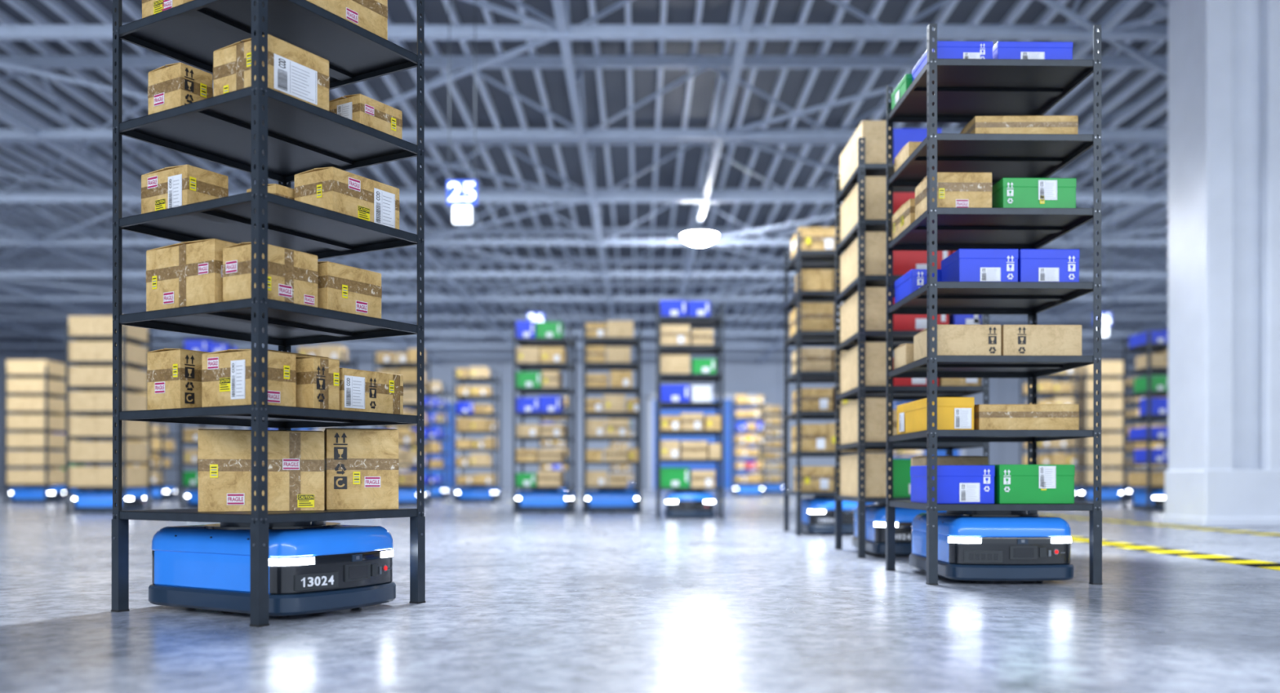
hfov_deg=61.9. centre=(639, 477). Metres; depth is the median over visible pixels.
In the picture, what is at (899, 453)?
shelving rack
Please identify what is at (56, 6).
roof
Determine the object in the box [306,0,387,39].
cardboard box
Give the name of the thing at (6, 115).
roof beam
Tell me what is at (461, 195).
aisle sign
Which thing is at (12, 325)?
roof beam
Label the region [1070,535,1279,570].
tape
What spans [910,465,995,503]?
carton
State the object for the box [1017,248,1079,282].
carton
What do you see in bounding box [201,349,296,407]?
cardboard box
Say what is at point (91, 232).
roof truss
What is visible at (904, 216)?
cardboard box
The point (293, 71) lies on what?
cardboard box
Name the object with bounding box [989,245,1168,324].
roof beam
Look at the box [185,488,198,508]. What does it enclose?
robot
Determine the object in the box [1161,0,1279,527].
column
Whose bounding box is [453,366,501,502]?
shelving rack
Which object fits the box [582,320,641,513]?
shelving rack
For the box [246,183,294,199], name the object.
cardboard box
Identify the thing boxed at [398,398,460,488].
door
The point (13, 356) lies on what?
roof truss
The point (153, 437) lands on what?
shelving rack
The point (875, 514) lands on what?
robot
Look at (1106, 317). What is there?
aisle sign
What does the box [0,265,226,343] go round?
roof beam
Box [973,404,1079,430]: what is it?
cardboard box
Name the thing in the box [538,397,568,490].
shelving rack
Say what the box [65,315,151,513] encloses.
shelving rack
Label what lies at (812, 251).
shelving rack
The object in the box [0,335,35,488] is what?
wall
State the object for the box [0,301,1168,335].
roof truss
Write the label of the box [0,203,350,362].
roof beam
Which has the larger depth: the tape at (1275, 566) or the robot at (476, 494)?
the robot at (476, 494)
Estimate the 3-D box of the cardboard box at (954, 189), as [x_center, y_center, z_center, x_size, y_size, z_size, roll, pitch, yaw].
[1.874,-1.675,6.398,0.357,0.229,0.354,0,0,-1]
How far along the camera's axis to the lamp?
26.71 m
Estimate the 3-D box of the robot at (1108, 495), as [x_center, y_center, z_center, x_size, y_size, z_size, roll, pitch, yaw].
[11.000,0.398,25.700,1.076,0.444,0.756,0,0,0]
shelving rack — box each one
[4,360,70,503]
[50,414,93,490]
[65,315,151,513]
[111,0,425,626]
[125,392,179,501]
[125,422,164,485]
[180,340,250,508]
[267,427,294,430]
[295,345,357,431]
[373,348,431,506]
[386,408,416,472]
[408,381,450,499]
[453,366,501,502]
[512,320,576,513]
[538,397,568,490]
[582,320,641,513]
[609,410,635,490]
[655,300,724,519]
[731,395,764,496]
[756,404,786,493]
[783,226,890,535]
[835,120,989,558]
[884,23,1102,585]
[893,400,926,458]
[1020,367,1079,502]
[1067,360,1127,503]
[1114,377,1168,501]
[1122,328,1168,511]
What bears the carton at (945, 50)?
on the shelving rack at (948, 91)
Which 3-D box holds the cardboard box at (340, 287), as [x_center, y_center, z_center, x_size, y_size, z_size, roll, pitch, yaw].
[-1.446,-0.873,5.068,0.264,0.244,0.344,0,0,31]
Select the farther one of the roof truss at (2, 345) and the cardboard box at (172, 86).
the roof truss at (2, 345)
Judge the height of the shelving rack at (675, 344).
3.289 m
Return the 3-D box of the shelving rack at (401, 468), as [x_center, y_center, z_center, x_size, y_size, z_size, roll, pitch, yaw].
[-8.100,-1.048,36.500,1.018,3.336,1.018,0,0,0]
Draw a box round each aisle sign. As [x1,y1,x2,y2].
[446,0,477,224]
[527,213,544,321]
[1096,213,1111,336]
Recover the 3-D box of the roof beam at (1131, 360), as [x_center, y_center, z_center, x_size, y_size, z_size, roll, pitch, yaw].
[27.000,-6.966,23.000,0.140,1.272,73.800,0,0,0]
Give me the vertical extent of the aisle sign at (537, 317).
2.930 m
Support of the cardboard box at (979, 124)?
in the shelving rack at (948, 91)
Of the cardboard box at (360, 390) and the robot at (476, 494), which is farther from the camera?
the robot at (476, 494)
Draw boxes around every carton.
[891,74,912,110]
[894,269,941,303]
[896,396,974,435]
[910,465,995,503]
[911,41,993,81]
[941,248,1018,281]
[986,464,1074,503]
[991,177,1076,208]
[992,41,1072,59]
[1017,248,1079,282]
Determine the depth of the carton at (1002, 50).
6.23 m
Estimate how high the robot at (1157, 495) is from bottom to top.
0.444 m
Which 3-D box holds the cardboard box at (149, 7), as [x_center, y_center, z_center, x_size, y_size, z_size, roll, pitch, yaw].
[-2.130,-2.208,4.974,0.304,0.254,0.225,0,0,31]
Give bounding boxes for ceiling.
[0,0,1168,328]
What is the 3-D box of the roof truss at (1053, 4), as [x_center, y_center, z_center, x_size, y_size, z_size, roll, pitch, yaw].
[0.250,-6.380,22.125,53.543,0.065,68.299,0,0,0]
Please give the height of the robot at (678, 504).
0.444 m
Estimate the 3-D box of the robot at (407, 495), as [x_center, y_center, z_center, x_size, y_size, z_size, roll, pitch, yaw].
[-5.100,0.398,22.900,1.076,0.444,0.756,0,0,0]
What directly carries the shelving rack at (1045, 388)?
on the floor
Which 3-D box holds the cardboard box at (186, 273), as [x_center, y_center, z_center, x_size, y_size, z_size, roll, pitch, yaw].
[-1.980,-0.903,4.932,0.484,0.304,0.344,0,0,31]
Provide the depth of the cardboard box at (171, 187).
4.90 m
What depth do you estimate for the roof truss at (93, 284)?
42.53 m
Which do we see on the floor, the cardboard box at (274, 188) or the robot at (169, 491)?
the robot at (169, 491)
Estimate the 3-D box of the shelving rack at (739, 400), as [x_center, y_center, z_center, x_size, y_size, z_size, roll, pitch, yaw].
[3.600,-1.049,35.500,1.018,3.338,1.018,0,0,0]
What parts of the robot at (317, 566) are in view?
number plate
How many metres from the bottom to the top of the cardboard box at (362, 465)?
0.392 m
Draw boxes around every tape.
[1039,513,1279,536]
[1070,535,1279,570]
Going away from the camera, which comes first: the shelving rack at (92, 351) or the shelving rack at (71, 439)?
the shelving rack at (92, 351)
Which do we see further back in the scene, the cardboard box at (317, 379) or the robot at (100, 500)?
the robot at (100, 500)
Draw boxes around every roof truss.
[0,0,1168,40]
[0,0,1168,355]
[0,55,1168,140]
[0,140,1168,203]
[0,188,1168,245]
[0,227,1168,277]
[0,257,1168,301]
[0,281,1168,319]
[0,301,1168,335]
[0,320,1161,347]
[0,328,1166,358]
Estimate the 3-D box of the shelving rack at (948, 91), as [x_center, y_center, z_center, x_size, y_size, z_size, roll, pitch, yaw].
[2.162,-1.000,6.669,1.018,3.240,1.018,0,0,-1]
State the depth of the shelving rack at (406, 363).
22.49 m
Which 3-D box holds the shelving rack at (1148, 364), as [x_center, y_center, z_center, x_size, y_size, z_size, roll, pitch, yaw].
[9.650,-1.040,19.700,1.018,3.321,1.018,0,0,0]
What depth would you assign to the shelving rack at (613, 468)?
42.06 m
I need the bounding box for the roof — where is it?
[0,0,1168,337]
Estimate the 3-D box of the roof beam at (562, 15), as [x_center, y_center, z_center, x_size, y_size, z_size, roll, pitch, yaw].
[-1.100,-6.966,23.000,0.140,1.272,73.800,0,0,0]
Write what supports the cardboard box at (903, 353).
in the shelving rack at (948, 91)
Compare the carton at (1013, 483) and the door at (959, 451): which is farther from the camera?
the door at (959, 451)
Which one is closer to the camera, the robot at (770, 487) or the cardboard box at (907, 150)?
the cardboard box at (907, 150)
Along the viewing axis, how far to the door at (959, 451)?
59.66 m
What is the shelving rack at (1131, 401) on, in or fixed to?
on the floor
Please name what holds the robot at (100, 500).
on the floor
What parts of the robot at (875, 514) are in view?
number plate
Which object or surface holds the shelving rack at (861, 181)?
on the floor
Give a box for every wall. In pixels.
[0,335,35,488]
[35,335,1168,488]
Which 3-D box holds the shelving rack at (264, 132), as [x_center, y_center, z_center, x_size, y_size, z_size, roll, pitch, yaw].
[-1.757,-1.000,5.115,1.018,3.240,1.018,0,0,31]
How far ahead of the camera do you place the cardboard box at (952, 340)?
6.21 m
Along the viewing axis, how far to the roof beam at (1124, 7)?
15.14 m
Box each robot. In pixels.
[9,485,65,503]
[53,485,89,494]
[71,488,145,513]
[128,484,176,501]
[148,520,395,616]
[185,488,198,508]
[398,486,428,506]
[413,484,449,499]
[456,485,499,502]
[515,488,575,512]
[581,488,642,512]
[625,482,635,490]
[664,490,715,518]
[732,483,763,496]
[759,482,784,493]
[801,495,875,534]
[852,502,946,555]
[909,511,1074,582]
[1074,485,1122,503]
[1120,486,1146,500]
[1132,488,1164,511]
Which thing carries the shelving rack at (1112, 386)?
on the floor
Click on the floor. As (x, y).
(577, 602)
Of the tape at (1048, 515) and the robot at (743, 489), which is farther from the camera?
the robot at (743, 489)
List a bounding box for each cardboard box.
[141,164,228,213]
[142,0,193,18]
[146,238,236,311]
[146,348,208,409]
[147,62,213,115]
[197,429,324,511]
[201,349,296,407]
[213,34,329,111]
[222,242,318,307]
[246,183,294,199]
[267,349,328,358]
[293,166,399,229]
[295,355,339,409]
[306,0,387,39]
[317,261,382,318]
[324,427,399,510]
[328,93,402,139]
[339,368,403,414]
[891,199,915,239]
[893,343,913,368]
[894,142,921,172]
[911,455,988,466]
[913,324,1000,361]
[915,172,991,219]
[960,115,1078,133]
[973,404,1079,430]
[1000,324,1081,355]
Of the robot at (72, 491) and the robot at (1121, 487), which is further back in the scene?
the robot at (72, 491)
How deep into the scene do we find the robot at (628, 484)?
42.15 m
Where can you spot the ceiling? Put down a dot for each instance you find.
(615, 81)
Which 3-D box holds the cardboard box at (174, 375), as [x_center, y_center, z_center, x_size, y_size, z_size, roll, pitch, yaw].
[-2.132,-0.450,5.011,0.244,0.289,0.244,0,0,31]
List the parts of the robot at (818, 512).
number plate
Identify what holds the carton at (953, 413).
in the shelving rack at (948, 91)
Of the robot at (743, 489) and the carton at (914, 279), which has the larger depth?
the robot at (743, 489)
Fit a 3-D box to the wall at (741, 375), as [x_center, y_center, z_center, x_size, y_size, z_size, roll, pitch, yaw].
[0.000,-3.755,60.050,68.000,8.750,0.500,0,0,0]
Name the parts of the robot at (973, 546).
number plate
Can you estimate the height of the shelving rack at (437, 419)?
3.336 m
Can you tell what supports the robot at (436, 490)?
on the floor
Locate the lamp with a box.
[681,226,717,244]
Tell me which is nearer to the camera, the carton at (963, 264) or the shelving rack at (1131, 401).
the carton at (963, 264)
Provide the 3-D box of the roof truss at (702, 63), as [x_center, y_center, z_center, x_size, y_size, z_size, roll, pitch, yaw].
[0.000,-7.060,19.850,67.800,1.520,0.160,0,0,0]
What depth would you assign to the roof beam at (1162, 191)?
25.71 m
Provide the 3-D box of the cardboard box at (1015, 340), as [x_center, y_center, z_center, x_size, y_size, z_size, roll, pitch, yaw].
[2.346,-0.804,6.470,0.460,0.194,0.503,0,0,-1]
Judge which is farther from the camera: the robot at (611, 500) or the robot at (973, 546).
the robot at (611, 500)
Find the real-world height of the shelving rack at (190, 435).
3.319 m
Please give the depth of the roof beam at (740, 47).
19.49 m
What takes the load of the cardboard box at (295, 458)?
in the shelving rack at (264, 132)
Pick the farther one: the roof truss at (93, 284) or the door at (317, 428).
the door at (317, 428)
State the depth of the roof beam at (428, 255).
34.85 m
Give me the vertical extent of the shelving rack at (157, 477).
3.319 m
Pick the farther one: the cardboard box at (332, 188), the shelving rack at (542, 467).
the shelving rack at (542, 467)
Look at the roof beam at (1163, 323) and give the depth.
47.01 m
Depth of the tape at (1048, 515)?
13.55 m
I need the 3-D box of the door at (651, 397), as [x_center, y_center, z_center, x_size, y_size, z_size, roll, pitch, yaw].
[3.600,-2.005,59.675,6.240,5.250,0.250,0,0,0]
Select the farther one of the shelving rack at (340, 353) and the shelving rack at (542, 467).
the shelving rack at (542, 467)
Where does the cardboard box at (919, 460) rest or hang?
in the shelving rack at (948, 91)
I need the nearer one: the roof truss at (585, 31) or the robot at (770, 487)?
the roof truss at (585, 31)
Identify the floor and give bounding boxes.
[0,488,1279,692]
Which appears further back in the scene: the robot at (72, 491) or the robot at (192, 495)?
the robot at (72, 491)
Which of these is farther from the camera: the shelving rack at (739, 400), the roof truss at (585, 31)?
the shelving rack at (739, 400)
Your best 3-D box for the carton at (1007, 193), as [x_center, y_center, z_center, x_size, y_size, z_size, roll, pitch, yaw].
[2.332,-1.655,6.405,0.434,0.189,0.357,0,0,-1]
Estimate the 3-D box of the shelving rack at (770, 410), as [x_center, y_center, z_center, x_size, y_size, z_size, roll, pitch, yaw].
[5.000,-1.053,40.500,1.018,3.347,1.018,0,0,0]
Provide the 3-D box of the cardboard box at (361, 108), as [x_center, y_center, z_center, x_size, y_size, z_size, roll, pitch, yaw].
[-1.335,-1.720,5.165,0.234,0.169,0.284,0,0,31]
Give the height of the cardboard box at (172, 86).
0.249 m
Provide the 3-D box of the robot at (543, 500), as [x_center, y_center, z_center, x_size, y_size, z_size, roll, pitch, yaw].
[-1.683,0.398,18.982,1.076,0.444,0.756,0,0,2]
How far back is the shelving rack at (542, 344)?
18.55 m
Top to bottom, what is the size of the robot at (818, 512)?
0.444 m
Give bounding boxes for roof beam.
[0,68,441,364]
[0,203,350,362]
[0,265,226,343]
[0,305,77,341]
[346,164,515,346]
[551,0,616,320]
[676,0,758,299]
[755,0,1142,364]
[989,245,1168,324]
[1043,145,1168,248]
[1081,305,1168,350]
[1125,358,1135,364]
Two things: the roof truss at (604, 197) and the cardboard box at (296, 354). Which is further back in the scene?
the roof truss at (604, 197)
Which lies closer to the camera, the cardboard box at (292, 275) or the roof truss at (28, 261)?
the cardboard box at (292, 275)
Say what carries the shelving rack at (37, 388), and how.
on the floor
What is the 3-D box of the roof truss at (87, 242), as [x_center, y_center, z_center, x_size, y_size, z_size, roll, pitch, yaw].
[0.000,-7.060,28.950,67.800,1.520,0.160,0,0,0]
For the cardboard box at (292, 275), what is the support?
in the shelving rack at (264, 132)
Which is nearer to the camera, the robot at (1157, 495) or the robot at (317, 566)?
the robot at (317, 566)
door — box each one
[244,426,320,431]
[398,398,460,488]
[648,394,759,488]
[893,400,964,458]
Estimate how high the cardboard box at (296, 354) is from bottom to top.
0.314 m
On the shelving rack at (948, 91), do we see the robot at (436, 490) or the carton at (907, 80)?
the carton at (907, 80)
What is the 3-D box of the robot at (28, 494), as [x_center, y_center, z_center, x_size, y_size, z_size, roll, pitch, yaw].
[-14.400,0.398,25.500,1.076,0.444,0.756,0,0,0]
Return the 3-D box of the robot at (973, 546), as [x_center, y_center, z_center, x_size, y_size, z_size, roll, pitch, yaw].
[2.165,0.398,6.665,0.756,0.444,1.076,0,0,-1]

